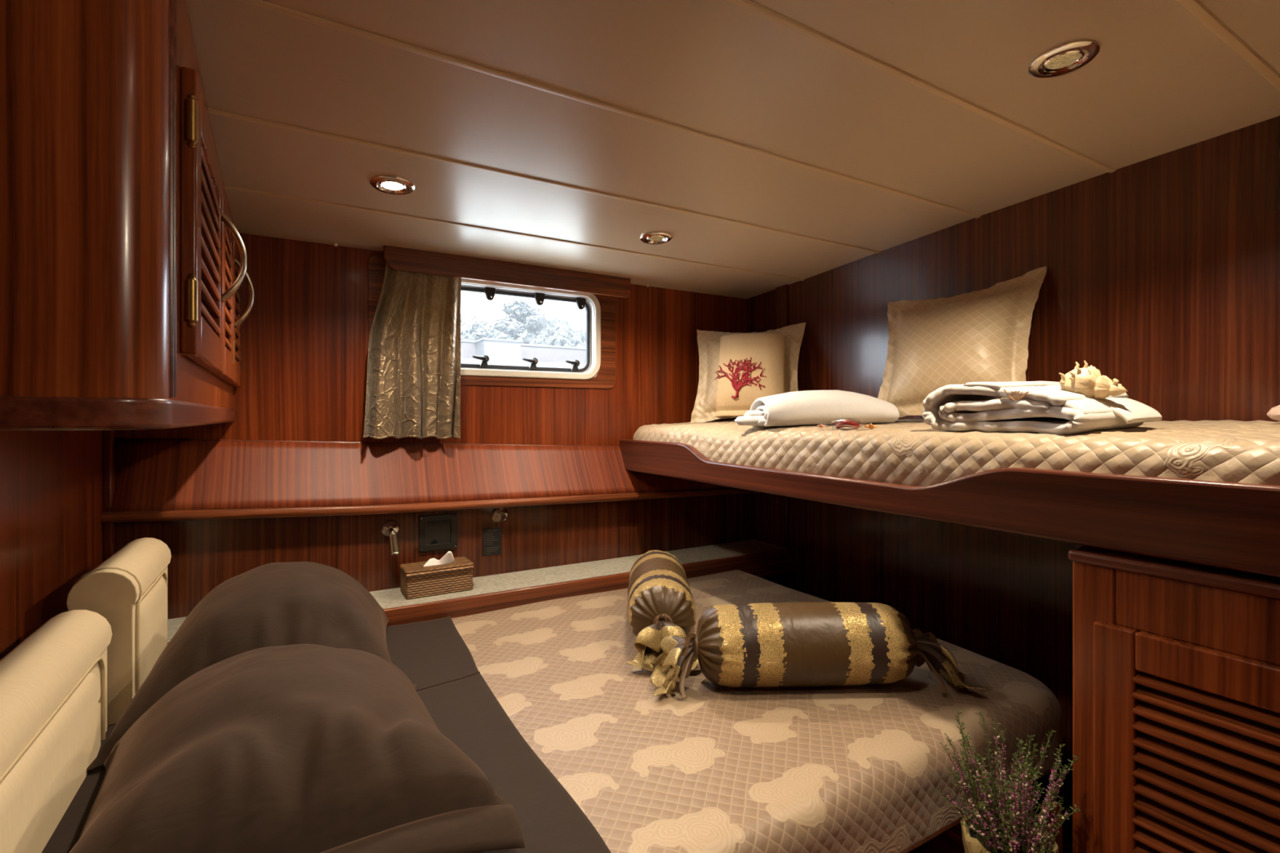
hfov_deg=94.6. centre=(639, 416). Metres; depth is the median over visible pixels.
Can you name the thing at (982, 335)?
cushion
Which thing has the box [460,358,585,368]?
quay
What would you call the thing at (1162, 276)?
wall
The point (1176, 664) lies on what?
locker
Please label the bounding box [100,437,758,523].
panel
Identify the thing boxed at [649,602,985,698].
bolster cushion
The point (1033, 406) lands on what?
folded blanket
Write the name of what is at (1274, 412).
shell
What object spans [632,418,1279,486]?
mattress
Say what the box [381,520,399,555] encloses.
reading lamp
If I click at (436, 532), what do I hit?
recessed panel
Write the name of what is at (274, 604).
pillow
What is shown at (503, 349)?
shed
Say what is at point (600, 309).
window
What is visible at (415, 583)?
basket
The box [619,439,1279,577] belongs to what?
bunk
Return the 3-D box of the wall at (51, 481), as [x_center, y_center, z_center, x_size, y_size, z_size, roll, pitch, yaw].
[-0.691,0.265,0.222,0.050,1.970,3.580,0,0,-30]
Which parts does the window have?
lever, frame, lever, frame, lever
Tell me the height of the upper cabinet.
0.683 m
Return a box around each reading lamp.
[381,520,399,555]
[492,507,507,522]
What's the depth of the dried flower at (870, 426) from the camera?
1.55 m
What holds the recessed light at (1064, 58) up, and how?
in the ceiling
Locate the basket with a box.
[400,568,472,599]
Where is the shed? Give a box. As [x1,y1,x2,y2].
[473,337,523,361]
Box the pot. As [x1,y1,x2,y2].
[960,815,1058,852]
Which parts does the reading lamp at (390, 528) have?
wall plate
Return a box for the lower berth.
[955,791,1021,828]
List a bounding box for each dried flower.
[817,423,826,427]
[864,423,877,429]
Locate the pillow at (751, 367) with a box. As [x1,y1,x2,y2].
[715,333,785,417]
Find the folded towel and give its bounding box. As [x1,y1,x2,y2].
[734,390,899,426]
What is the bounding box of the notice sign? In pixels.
[482,527,501,555]
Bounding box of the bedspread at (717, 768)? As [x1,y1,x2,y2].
[451,569,1063,852]
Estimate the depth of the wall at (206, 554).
2.11 m
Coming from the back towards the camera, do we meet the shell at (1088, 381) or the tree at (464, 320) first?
the tree at (464, 320)
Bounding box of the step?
[907,825,964,852]
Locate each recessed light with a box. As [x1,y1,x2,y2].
[369,173,414,195]
[640,231,672,244]
[1027,39,1100,78]
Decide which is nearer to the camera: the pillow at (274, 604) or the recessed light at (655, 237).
the pillow at (274, 604)
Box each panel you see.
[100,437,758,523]
[418,513,457,551]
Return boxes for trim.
[102,430,114,562]
[775,284,788,587]
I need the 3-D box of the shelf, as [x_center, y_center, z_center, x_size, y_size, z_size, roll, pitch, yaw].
[-0.403,0.645,2.167,2.410,0.110,0.252,0,0,-30]
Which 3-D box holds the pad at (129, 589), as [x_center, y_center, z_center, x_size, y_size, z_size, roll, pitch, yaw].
[-1.220,0.504,1.404,0.119,0.371,0.405,0,0,-30]
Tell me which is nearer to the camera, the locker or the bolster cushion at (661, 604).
the locker
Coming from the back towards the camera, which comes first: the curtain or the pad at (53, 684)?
the curtain
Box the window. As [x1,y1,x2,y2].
[368,254,615,388]
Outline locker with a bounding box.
[1067,545,1279,852]
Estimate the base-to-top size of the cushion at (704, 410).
0.448 m
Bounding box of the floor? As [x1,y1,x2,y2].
[1062,841,1072,852]
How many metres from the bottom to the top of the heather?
0.318 m
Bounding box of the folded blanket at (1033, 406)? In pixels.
[921,381,1162,435]
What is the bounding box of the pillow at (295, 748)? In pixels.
[69,644,524,852]
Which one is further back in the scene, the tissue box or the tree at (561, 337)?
the tree at (561, 337)
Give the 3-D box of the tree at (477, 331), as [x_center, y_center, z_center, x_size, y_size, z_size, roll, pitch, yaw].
[-5.291,-2.154,19.491,2.329,2.070,2.300,0,0,34]
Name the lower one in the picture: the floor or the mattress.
the floor
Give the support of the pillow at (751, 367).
on the cushion at (704, 410)
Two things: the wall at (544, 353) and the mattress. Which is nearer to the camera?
the mattress
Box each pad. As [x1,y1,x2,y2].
[0,609,111,852]
[66,537,171,727]
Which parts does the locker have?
moulding, door, louvre panel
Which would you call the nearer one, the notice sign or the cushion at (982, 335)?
the cushion at (982, 335)
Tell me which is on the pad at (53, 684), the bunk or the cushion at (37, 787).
the cushion at (37, 787)
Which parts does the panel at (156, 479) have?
rail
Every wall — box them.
[0,430,102,659]
[114,232,746,446]
[114,493,757,619]
[460,339,585,364]
[746,115,1279,847]
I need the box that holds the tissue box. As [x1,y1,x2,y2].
[400,551,473,599]
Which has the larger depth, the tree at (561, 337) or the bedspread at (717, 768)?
the tree at (561, 337)
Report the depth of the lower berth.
1.36 m
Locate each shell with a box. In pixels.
[1058,360,1127,399]
[1266,404,1279,421]
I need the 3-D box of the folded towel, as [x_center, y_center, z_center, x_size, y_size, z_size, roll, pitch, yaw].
[0.561,-0.029,1.981,0.494,0.121,0.298,0,0,-1]
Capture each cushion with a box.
[0,672,100,852]
[139,576,167,688]
[626,550,698,671]
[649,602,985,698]
[690,322,805,422]
[877,266,1046,417]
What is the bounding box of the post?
[1041,801,1062,852]
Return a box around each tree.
[460,312,483,331]
[460,319,513,340]
[460,322,465,333]
[493,297,555,343]
[526,313,585,342]
[529,325,585,347]
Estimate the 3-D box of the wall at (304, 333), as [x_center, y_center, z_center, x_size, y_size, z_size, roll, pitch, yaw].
[-0.522,-0.160,2.370,2.530,0.920,0.060,0,0,-30]
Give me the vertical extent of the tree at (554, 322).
3.384 m
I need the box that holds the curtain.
[363,263,461,439]
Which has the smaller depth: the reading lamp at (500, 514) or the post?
the post
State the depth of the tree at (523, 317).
22.85 m
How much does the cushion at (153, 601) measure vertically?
0.283 m
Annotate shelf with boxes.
[167,539,795,644]
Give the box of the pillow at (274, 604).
[86,561,391,770]
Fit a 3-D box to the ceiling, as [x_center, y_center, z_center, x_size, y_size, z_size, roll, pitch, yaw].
[0.372,-0.654,0.820,2.590,0.150,3.640,0,0,-30]
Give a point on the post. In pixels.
(1058, 837)
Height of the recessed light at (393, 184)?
0.019 m
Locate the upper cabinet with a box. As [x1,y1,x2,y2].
[0,0,254,431]
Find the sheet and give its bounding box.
[41,616,611,852]
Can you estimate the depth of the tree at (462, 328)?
21.87 m
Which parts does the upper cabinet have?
moulding, door, louvre panel, door, louvre panel, door, handle, louvre panel, handle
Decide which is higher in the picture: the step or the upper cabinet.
the upper cabinet
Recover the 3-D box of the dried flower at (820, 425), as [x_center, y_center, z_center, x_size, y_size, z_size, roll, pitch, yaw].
[0.524,0.026,1.702,0.024,0.012,0.019,0,0,-30]
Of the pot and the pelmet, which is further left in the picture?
the pelmet
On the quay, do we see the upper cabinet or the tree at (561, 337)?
the tree at (561, 337)
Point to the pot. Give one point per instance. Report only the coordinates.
(973, 842)
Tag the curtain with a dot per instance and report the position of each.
(413, 377)
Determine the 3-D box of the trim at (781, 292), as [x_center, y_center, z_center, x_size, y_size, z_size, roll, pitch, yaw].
[0.656,0.275,2.727,0.016,1.950,0.069,0,0,-30]
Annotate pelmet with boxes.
[383,244,631,297]
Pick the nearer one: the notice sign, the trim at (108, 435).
the trim at (108, 435)
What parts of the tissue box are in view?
lid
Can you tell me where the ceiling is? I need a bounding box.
[185,0,1279,298]
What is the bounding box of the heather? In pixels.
[933,710,1079,852]

